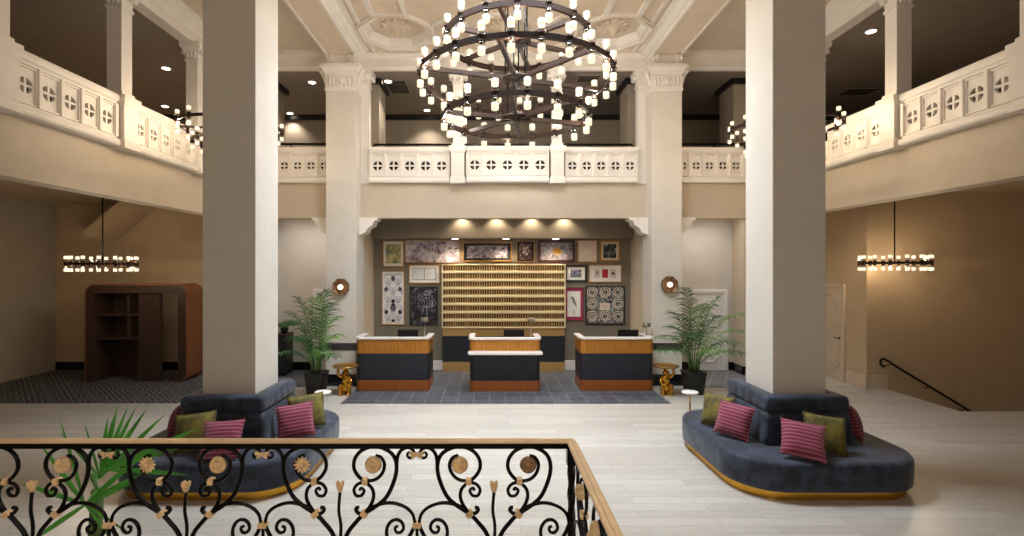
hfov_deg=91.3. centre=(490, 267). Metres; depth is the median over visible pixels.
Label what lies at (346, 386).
pedestal table
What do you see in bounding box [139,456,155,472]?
flower
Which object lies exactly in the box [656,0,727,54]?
beam
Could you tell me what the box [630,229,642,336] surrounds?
wall
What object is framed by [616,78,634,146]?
pier
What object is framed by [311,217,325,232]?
trim
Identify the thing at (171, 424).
cushion
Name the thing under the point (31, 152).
wall
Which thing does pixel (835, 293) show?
door
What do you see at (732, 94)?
pier
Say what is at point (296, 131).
wall
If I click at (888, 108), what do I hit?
newel post
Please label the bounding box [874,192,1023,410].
wall
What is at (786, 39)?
pillar
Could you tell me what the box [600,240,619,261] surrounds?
framed picture
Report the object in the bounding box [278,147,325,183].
balustrade
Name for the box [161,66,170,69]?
recessed light
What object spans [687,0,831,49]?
ceiling
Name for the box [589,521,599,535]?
flower
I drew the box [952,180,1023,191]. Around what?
ceiling
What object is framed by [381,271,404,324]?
framed picture
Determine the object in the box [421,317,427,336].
desk lamp
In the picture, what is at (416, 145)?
guard rail
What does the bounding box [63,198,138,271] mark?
ring chandelier
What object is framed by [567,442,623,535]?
iron railing
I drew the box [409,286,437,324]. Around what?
framed picture
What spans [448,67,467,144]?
column
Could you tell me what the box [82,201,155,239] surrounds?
beam sloping
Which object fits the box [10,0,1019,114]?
ceiling
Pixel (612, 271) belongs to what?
print
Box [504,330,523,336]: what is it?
monitor
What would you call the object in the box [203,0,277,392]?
pillar
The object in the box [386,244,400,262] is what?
print
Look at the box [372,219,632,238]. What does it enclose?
ceiling
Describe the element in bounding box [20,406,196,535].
fan palm
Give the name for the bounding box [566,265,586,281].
framed picture
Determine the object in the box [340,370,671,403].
rug
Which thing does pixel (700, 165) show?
balustrade
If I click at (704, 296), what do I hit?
door
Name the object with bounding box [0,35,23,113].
newel post
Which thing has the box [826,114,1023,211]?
wall
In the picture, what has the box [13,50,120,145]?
balustrade
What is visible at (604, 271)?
print
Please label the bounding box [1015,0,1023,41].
column
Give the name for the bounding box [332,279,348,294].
wall sconce
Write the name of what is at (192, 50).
column
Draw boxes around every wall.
[0,112,202,215]
[0,195,55,382]
[56,204,325,361]
[180,120,833,183]
[278,184,745,218]
[364,230,373,336]
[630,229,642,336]
[682,219,731,361]
[732,219,745,365]
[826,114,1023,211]
[826,205,873,374]
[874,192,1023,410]
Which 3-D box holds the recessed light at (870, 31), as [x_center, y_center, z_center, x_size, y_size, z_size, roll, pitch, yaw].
[7.405,-4.601,9.726,0.212,0.022,0.212,0,0,0]
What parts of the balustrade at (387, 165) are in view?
panel, panel, rail, panel, moulding, panel, panel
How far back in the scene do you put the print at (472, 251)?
12.89 m
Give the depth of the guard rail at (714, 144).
11.93 m
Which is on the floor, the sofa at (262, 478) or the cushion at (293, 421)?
the sofa at (262, 478)
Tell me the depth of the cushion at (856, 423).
6.30 m
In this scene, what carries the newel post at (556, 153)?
on the wall at (382, 201)
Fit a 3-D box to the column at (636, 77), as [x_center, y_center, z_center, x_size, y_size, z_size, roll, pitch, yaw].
[3.525,-3.275,11.750,0.400,2.630,0.360,0,0,0]
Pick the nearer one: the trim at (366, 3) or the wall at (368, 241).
the trim at (366, 3)
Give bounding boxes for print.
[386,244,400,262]
[413,268,434,278]
[467,246,506,257]
[519,244,531,258]
[540,243,571,259]
[567,291,579,316]
[570,270,580,276]
[594,269,599,277]
[602,269,607,277]
[603,244,615,257]
[610,269,615,277]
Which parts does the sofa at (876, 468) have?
backrest, seat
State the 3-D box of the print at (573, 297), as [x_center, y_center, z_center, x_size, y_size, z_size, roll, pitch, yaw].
[2.154,0.927,12.888,0.335,0.655,0.006,0,0,0]
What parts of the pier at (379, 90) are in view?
trim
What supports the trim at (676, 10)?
attached to the beam at (701, 12)
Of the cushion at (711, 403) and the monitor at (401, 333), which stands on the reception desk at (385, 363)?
the monitor at (401, 333)
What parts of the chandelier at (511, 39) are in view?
rod, rod, rod, rod, rod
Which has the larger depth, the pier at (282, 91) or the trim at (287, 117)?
the trim at (287, 117)
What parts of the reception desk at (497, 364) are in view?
panel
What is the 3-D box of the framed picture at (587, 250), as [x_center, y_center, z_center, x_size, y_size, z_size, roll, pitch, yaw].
[2.502,-0.431,12.882,0.515,0.579,0.033,0,0,0]
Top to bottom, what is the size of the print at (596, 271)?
0.222 m
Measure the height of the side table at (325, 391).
0.580 m
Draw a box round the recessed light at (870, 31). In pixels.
[864,28,877,33]
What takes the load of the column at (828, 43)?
on the newel post
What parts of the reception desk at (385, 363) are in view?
panel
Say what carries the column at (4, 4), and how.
on the newel post at (10, 51)
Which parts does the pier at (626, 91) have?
trim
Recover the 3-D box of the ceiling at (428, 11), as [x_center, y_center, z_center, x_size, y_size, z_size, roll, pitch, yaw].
[0.305,-5.080,6.850,6.620,0.140,9.700,0,0,0]
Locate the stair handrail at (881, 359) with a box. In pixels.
[879,358,970,410]
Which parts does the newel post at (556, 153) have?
inset panel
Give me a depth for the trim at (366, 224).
11.45 m
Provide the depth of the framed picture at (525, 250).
12.89 m
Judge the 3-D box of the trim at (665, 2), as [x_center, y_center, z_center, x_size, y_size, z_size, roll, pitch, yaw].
[3.285,-4.985,6.800,0.060,0.050,9.600,0,0,0]
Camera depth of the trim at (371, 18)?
10.23 m
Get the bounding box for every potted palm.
[278,288,346,394]
[653,287,745,394]
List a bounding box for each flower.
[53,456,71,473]
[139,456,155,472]
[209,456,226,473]
[294,456,310,473]
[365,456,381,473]
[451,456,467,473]
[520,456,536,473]
[575,484,589,499]
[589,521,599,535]
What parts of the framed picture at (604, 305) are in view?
title plate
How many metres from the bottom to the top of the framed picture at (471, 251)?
0.502 m
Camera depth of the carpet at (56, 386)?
10.90 m
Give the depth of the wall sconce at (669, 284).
11.14 m
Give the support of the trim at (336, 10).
attached to the beam at (312, 13)
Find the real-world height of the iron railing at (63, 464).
0.949 m
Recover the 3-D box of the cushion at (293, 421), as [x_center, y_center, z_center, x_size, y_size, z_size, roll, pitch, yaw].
[-2.514,1.975,6.459,0.471,0.440,0.253,0,0,-28]
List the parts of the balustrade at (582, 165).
panel, panel, rail, panel, moulding, panel, panel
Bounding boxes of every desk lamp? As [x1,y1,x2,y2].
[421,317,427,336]
[527,317,534,321]
[643,322,650,334]
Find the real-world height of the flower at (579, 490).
0.060 m
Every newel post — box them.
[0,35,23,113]
[111,94,141,152]
[190,130,202,175]
[449,145,466,183]
[548,145,565,183]
[875,94,906,152]
[1005,38,1023,113]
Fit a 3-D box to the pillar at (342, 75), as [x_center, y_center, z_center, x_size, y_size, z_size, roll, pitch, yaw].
[-3.345,-1.070,11.540,1.043,7.420,0.880,0,0,0]
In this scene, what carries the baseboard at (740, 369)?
attached to the wall at (707, 243)
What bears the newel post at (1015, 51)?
on the wall at (990, 153)
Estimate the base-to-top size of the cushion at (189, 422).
0.473 m
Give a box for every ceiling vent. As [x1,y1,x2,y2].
[383,80,411,93]
[575,75,601,82]
[833,88,883,96]
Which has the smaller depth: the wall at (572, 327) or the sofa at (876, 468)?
the sofa at (876, 468)
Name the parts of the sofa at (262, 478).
seat, backrest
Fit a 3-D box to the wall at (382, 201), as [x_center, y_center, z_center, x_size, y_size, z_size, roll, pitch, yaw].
[0.305,-1.560,11.750,12.800,0.800,0.300,0,0,0]
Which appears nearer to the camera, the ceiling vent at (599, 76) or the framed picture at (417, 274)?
the ceiling vent at (599, 76)
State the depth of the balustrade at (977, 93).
7.05 m
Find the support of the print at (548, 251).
attached to the framed picture at (549, 251)
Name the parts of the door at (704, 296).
panel moulding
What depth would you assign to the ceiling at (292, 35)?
10.53 m
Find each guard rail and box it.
[280,143,325,146]
[373,144,632,183]
[682,143,742,146]
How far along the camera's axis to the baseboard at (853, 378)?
10.88 m
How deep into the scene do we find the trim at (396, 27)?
10.54 m
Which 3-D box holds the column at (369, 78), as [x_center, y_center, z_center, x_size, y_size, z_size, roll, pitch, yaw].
[-2.915,-3.275,11.750,0.400,2.630,0.360,0,0,0]
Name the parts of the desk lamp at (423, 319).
lamp shade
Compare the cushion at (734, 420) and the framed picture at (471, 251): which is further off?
the framed picture at (471, 251)
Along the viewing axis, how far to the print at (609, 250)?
12.89 m
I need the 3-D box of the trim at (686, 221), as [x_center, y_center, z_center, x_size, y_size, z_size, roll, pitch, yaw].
[4.505,-0.961,11.650,0.420,0.398,0.400,0,0,0]
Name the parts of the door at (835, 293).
panel moulding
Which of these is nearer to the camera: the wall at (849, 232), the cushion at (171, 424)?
the cushion at (171, 424)
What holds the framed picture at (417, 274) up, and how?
attached to the wall at (572, 327)
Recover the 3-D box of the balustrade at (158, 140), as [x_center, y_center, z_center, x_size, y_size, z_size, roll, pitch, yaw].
[-6.035,-2.375,9.275,0.220,0.830,1.726,0,0,0]
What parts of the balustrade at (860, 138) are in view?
panel, panel, rail, moulding, panel, panel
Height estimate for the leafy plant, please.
0.271 m
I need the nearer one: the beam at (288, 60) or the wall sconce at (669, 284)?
the wall sconce at (669, 284)
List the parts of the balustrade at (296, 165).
panel, panel, rail, moulding, panel, panel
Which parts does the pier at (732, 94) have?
trim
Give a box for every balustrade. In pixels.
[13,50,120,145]
[134,105,197,170]
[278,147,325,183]
[369,147,449,183]
[466,146,548,182]
[564,147,638,183]
[682,147,745,183]
[826,105,881,169]
[898,50,1014,145]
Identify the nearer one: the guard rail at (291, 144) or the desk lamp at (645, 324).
the desk lamp at (645, 324)
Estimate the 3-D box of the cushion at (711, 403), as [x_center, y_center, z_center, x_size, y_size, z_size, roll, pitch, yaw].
[3.145,1.974,6.930,0.230,0.440,0.470,0,0,-34]
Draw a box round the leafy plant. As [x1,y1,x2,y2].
[278,321,298,333]
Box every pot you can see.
[303,370,328,394]
[680,369,706,394]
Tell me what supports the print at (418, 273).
attached to the framed picture at (417, 274)
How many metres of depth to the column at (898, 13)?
8.10 m
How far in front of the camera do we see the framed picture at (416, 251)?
12.89 m
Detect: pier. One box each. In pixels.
[278,82,288,146]
[371,78,388,146]
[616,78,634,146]
[715,78,745,146]
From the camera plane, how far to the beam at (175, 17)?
9.50 m
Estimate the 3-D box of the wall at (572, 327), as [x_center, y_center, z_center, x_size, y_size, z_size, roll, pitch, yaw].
[0.305,0.440,12.975,6.620,4.400,0.150,0,0,0]
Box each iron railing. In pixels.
[0,438,575,535]
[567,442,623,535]
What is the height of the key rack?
2.736 m
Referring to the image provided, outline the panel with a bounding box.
[370,19,639,37]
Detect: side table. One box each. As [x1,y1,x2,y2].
[314,389,330,405]
[681,389,698,410]
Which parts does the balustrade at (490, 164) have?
panel, panel, rail, moulding, panel, panel, panel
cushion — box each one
[167,405,183,437]
[172,410,216,454]
[197,419,244,460]
[275,401,315,437]
[286,391,325,425]
[700,392,734,424]
[713,399,754,441]
[780,417,826,463]
[803,411,848,456]
[845,404,863,442]
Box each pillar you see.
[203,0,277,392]
[319,53,364,385]
[642,53,688,385]
[746,0,825,392]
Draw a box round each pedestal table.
[332,363,358,395]
[652,363,678,395]
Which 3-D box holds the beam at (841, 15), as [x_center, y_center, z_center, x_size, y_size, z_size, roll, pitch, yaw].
[6.655,-4.800,6.950,0.500,0.420,9.900,0,0,0]
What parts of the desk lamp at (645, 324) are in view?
lamp shade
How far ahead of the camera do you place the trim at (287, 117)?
15.02 m
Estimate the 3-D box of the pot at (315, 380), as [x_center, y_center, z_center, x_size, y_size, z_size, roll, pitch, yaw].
[-3.650,2.410,10.500,0.430,0.460,0.430,0,0,0]
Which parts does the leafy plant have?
pot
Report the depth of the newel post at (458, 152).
11.39 m
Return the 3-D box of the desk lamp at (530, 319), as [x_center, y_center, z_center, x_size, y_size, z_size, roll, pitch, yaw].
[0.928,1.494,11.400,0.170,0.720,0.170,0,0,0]
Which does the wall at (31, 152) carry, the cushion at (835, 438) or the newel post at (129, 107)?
the newel post at (129, 107)
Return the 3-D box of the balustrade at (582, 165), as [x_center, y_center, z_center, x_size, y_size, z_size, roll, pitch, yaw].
[2.570,-2.375,11.590,1.686,0.830,0.220,0,0,0]
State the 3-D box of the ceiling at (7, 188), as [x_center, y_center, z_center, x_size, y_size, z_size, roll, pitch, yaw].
[-8.795,-1.810,8.550,4.800,0.300,13.100,0,0,0]
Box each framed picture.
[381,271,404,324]
[382,240,403,266]
[405,240,459,262]
[408,265,439,283]
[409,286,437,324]
[462,242,511,261]
[516,241,534,261]
[538,240,574,262]
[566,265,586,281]
[566,287,583,320]
[577,240,597,262]
[585,286,624,324]
[588,265,621,282]
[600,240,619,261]
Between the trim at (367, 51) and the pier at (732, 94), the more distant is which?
the pier at (732, 94)
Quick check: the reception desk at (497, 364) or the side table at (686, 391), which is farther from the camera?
the reception desk at (497, 364)
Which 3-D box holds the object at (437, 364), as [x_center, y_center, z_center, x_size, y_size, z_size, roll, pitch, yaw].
[0.305,2.507,12.885,6.600,0.254,0.030,0,0,0]
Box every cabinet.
[84,283,202,381]
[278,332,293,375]
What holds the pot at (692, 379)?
attached to the potted palm at (693, 378)
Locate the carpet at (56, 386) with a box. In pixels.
[0,370,308,402]
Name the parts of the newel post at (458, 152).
inset panel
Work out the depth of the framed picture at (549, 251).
12.89 m
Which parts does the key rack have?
post, panel, post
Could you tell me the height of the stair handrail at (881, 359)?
1.220 m
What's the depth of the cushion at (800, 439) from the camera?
5.74 m
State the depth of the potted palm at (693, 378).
10.31 m
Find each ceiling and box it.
[0,179,117,203]
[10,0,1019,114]
[181,0,320,49]
[342,0,671,49]
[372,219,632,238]
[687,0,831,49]
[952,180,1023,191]
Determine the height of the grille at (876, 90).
0.009 m
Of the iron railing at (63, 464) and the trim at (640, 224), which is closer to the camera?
the iron railing at (63, 464)
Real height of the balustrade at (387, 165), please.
0.830 m
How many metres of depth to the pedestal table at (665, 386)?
10.38 m
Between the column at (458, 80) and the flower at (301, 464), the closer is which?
the flower at (301, 464)
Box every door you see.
[313,290,325,369]
[691,290,727,369]
[826,283,845,381]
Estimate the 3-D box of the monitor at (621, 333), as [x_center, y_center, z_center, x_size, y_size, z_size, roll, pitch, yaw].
[3.085,1.617,11.200,0.460,0.475,0.200,0,0,0]
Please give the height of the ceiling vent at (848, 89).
0.014 m
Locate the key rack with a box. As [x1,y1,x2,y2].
[442,264,565,370]
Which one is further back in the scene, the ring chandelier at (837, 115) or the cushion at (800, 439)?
the ring chandelier at (837, 115)
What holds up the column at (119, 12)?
on the newel post at (129, 107)
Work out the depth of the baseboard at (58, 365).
12.87 m
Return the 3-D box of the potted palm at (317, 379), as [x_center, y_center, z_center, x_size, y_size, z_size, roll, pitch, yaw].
[-3.744,1.527,10.313,1.723,2.227,1.004,0,0,24]
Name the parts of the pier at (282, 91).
trim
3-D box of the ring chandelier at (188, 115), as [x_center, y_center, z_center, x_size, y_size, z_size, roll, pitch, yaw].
[-4.535,-3.520,8.750,1.692,2.980,1.693,0,0,0]
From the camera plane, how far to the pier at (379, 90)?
12.20 m
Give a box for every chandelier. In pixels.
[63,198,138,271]
[175,105,283,153]
[417,0,616,148]
[728,106,845,157]
[857,201,933,270]
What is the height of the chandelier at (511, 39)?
2.753 m
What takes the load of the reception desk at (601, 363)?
on the rug at (448, 387)
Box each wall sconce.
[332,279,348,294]
[661,276,677,292]
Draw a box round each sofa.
[119,379,339,499]
[682,379,914,499]
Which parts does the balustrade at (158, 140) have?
panel, panel, moulding, rail, panel, panel, panel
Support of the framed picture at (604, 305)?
attached to the wall at (572, 327)
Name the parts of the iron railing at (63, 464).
stem, stem, handrail, stem, stem, newel post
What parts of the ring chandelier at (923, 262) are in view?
rod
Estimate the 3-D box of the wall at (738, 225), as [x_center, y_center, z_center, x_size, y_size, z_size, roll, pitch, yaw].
[6.520,0.490,12.600,0.570,4.300,0.600,0,0,0]
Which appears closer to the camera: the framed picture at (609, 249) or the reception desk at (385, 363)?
the reception desk at (385, 363)
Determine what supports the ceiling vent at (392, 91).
in the ceiling at (948, 36)
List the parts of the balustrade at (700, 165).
panel, panel, panel, rail, moulding, panel, panel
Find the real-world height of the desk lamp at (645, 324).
0.270 m
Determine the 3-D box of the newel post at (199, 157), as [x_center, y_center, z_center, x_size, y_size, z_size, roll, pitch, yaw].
[-6.045,-2.370,10.330,0.360,0.860,0.380,0,0,0]
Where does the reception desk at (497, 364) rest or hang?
on the rug at (448, 387)
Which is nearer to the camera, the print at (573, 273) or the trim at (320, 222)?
the trim at (320, 222)
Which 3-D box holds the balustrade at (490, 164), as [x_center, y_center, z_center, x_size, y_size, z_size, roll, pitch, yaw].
[0.395,-2.375,11.490,1.896,0.830,0.220,0,0,0]
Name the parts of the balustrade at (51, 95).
panel, panel, moulding, rail, panel, panel, panel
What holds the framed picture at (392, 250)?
attached to the wall at (572, 327)
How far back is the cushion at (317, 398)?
6.83 m
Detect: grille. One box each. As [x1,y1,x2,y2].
[577,76,599,81]
[838,89,879,94]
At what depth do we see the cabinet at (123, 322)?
11.58 m
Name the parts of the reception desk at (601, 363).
panel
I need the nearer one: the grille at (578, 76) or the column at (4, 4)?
the column at (4, 4)
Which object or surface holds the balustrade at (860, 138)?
on the wall at (990, 153)
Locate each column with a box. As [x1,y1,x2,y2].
[0,0,14,41]
[104,0,140,98]
[179,41,202,130]
[361,70,375,183]
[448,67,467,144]
[546,67,566,144]
[630,70,645,183]
[826,41,831,54]
[876,0,913,98]
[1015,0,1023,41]
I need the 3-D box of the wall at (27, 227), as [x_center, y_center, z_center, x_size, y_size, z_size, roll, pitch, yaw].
[-11.270,-0.910,5.650,0.150,7.500,19.300,0,0,0]
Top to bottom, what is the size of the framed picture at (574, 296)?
0.849 m
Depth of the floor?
6.33 m
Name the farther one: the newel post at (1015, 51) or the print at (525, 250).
the print at (525, 250)
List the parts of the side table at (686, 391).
stem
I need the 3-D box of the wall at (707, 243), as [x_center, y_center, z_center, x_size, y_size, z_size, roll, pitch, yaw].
[7.710,0.440,12.975,8.190,4.400,0.150,0,0,0]
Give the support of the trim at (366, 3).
attached to the ceiling at (428, 11)
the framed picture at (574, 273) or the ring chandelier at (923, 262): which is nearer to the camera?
the ring chandelier at (923, 262)
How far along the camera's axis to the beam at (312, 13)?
9.86 m
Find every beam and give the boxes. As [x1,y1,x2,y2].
[133,0,202,43]
[278,50,745,71]
[287,0,351,54]
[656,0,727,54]
[826,0,883,40]
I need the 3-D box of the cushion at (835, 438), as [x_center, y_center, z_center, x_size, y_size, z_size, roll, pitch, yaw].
[3.985,1.968,5.949,0.486,0.453,0.271,0,0,17]
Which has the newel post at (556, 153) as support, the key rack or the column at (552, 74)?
the column at (552, 74)
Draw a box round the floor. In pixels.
[0,370,1023,535]
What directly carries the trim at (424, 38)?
attached to the ceiling at (428, 11)
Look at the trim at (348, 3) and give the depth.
9.94 m
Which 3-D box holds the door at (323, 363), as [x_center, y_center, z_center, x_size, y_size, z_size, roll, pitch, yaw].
[-4.125,1.593,12.851,0.860,2.070,0.097,0,0,0]
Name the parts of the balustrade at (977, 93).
panel, panel, panel, rail, moulding, panel, panel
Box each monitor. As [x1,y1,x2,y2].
[398,330,417,336]
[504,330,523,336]
[618,330,637,336]
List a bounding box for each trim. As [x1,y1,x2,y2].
[164,115,849,119]
[283,0,368,61]
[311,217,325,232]
[344,0,374,51]
[354,13,655,50]
[356,17,653,51]
[359,217,380,235]
[362,0,651,52]
[367,51,639,52]
[380,19,629,36]
[625,217,647,235]
[632,0,668,51]
[638,0,731,61]
[682,217,695,232]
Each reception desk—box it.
[356,333,433,390]
[468,333,542,391]
[574,333,653,390]
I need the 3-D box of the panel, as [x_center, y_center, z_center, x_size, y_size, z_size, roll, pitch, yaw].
[0.305,-5.200,6.850,6.620,0.100,9.700,0,0,0]
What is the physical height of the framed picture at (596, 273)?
0.463 m
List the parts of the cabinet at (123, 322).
panel, divider panel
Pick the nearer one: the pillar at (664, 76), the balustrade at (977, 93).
the balustrade at (977, 93)
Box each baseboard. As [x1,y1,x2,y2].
[55,362,312,369]
[682,362,745,375]
[845,370,887,388]
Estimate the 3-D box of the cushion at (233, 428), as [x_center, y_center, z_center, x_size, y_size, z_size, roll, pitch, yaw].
[-3.115,1.988,5.799,0.468,0.413,0.268,0,0,-7]

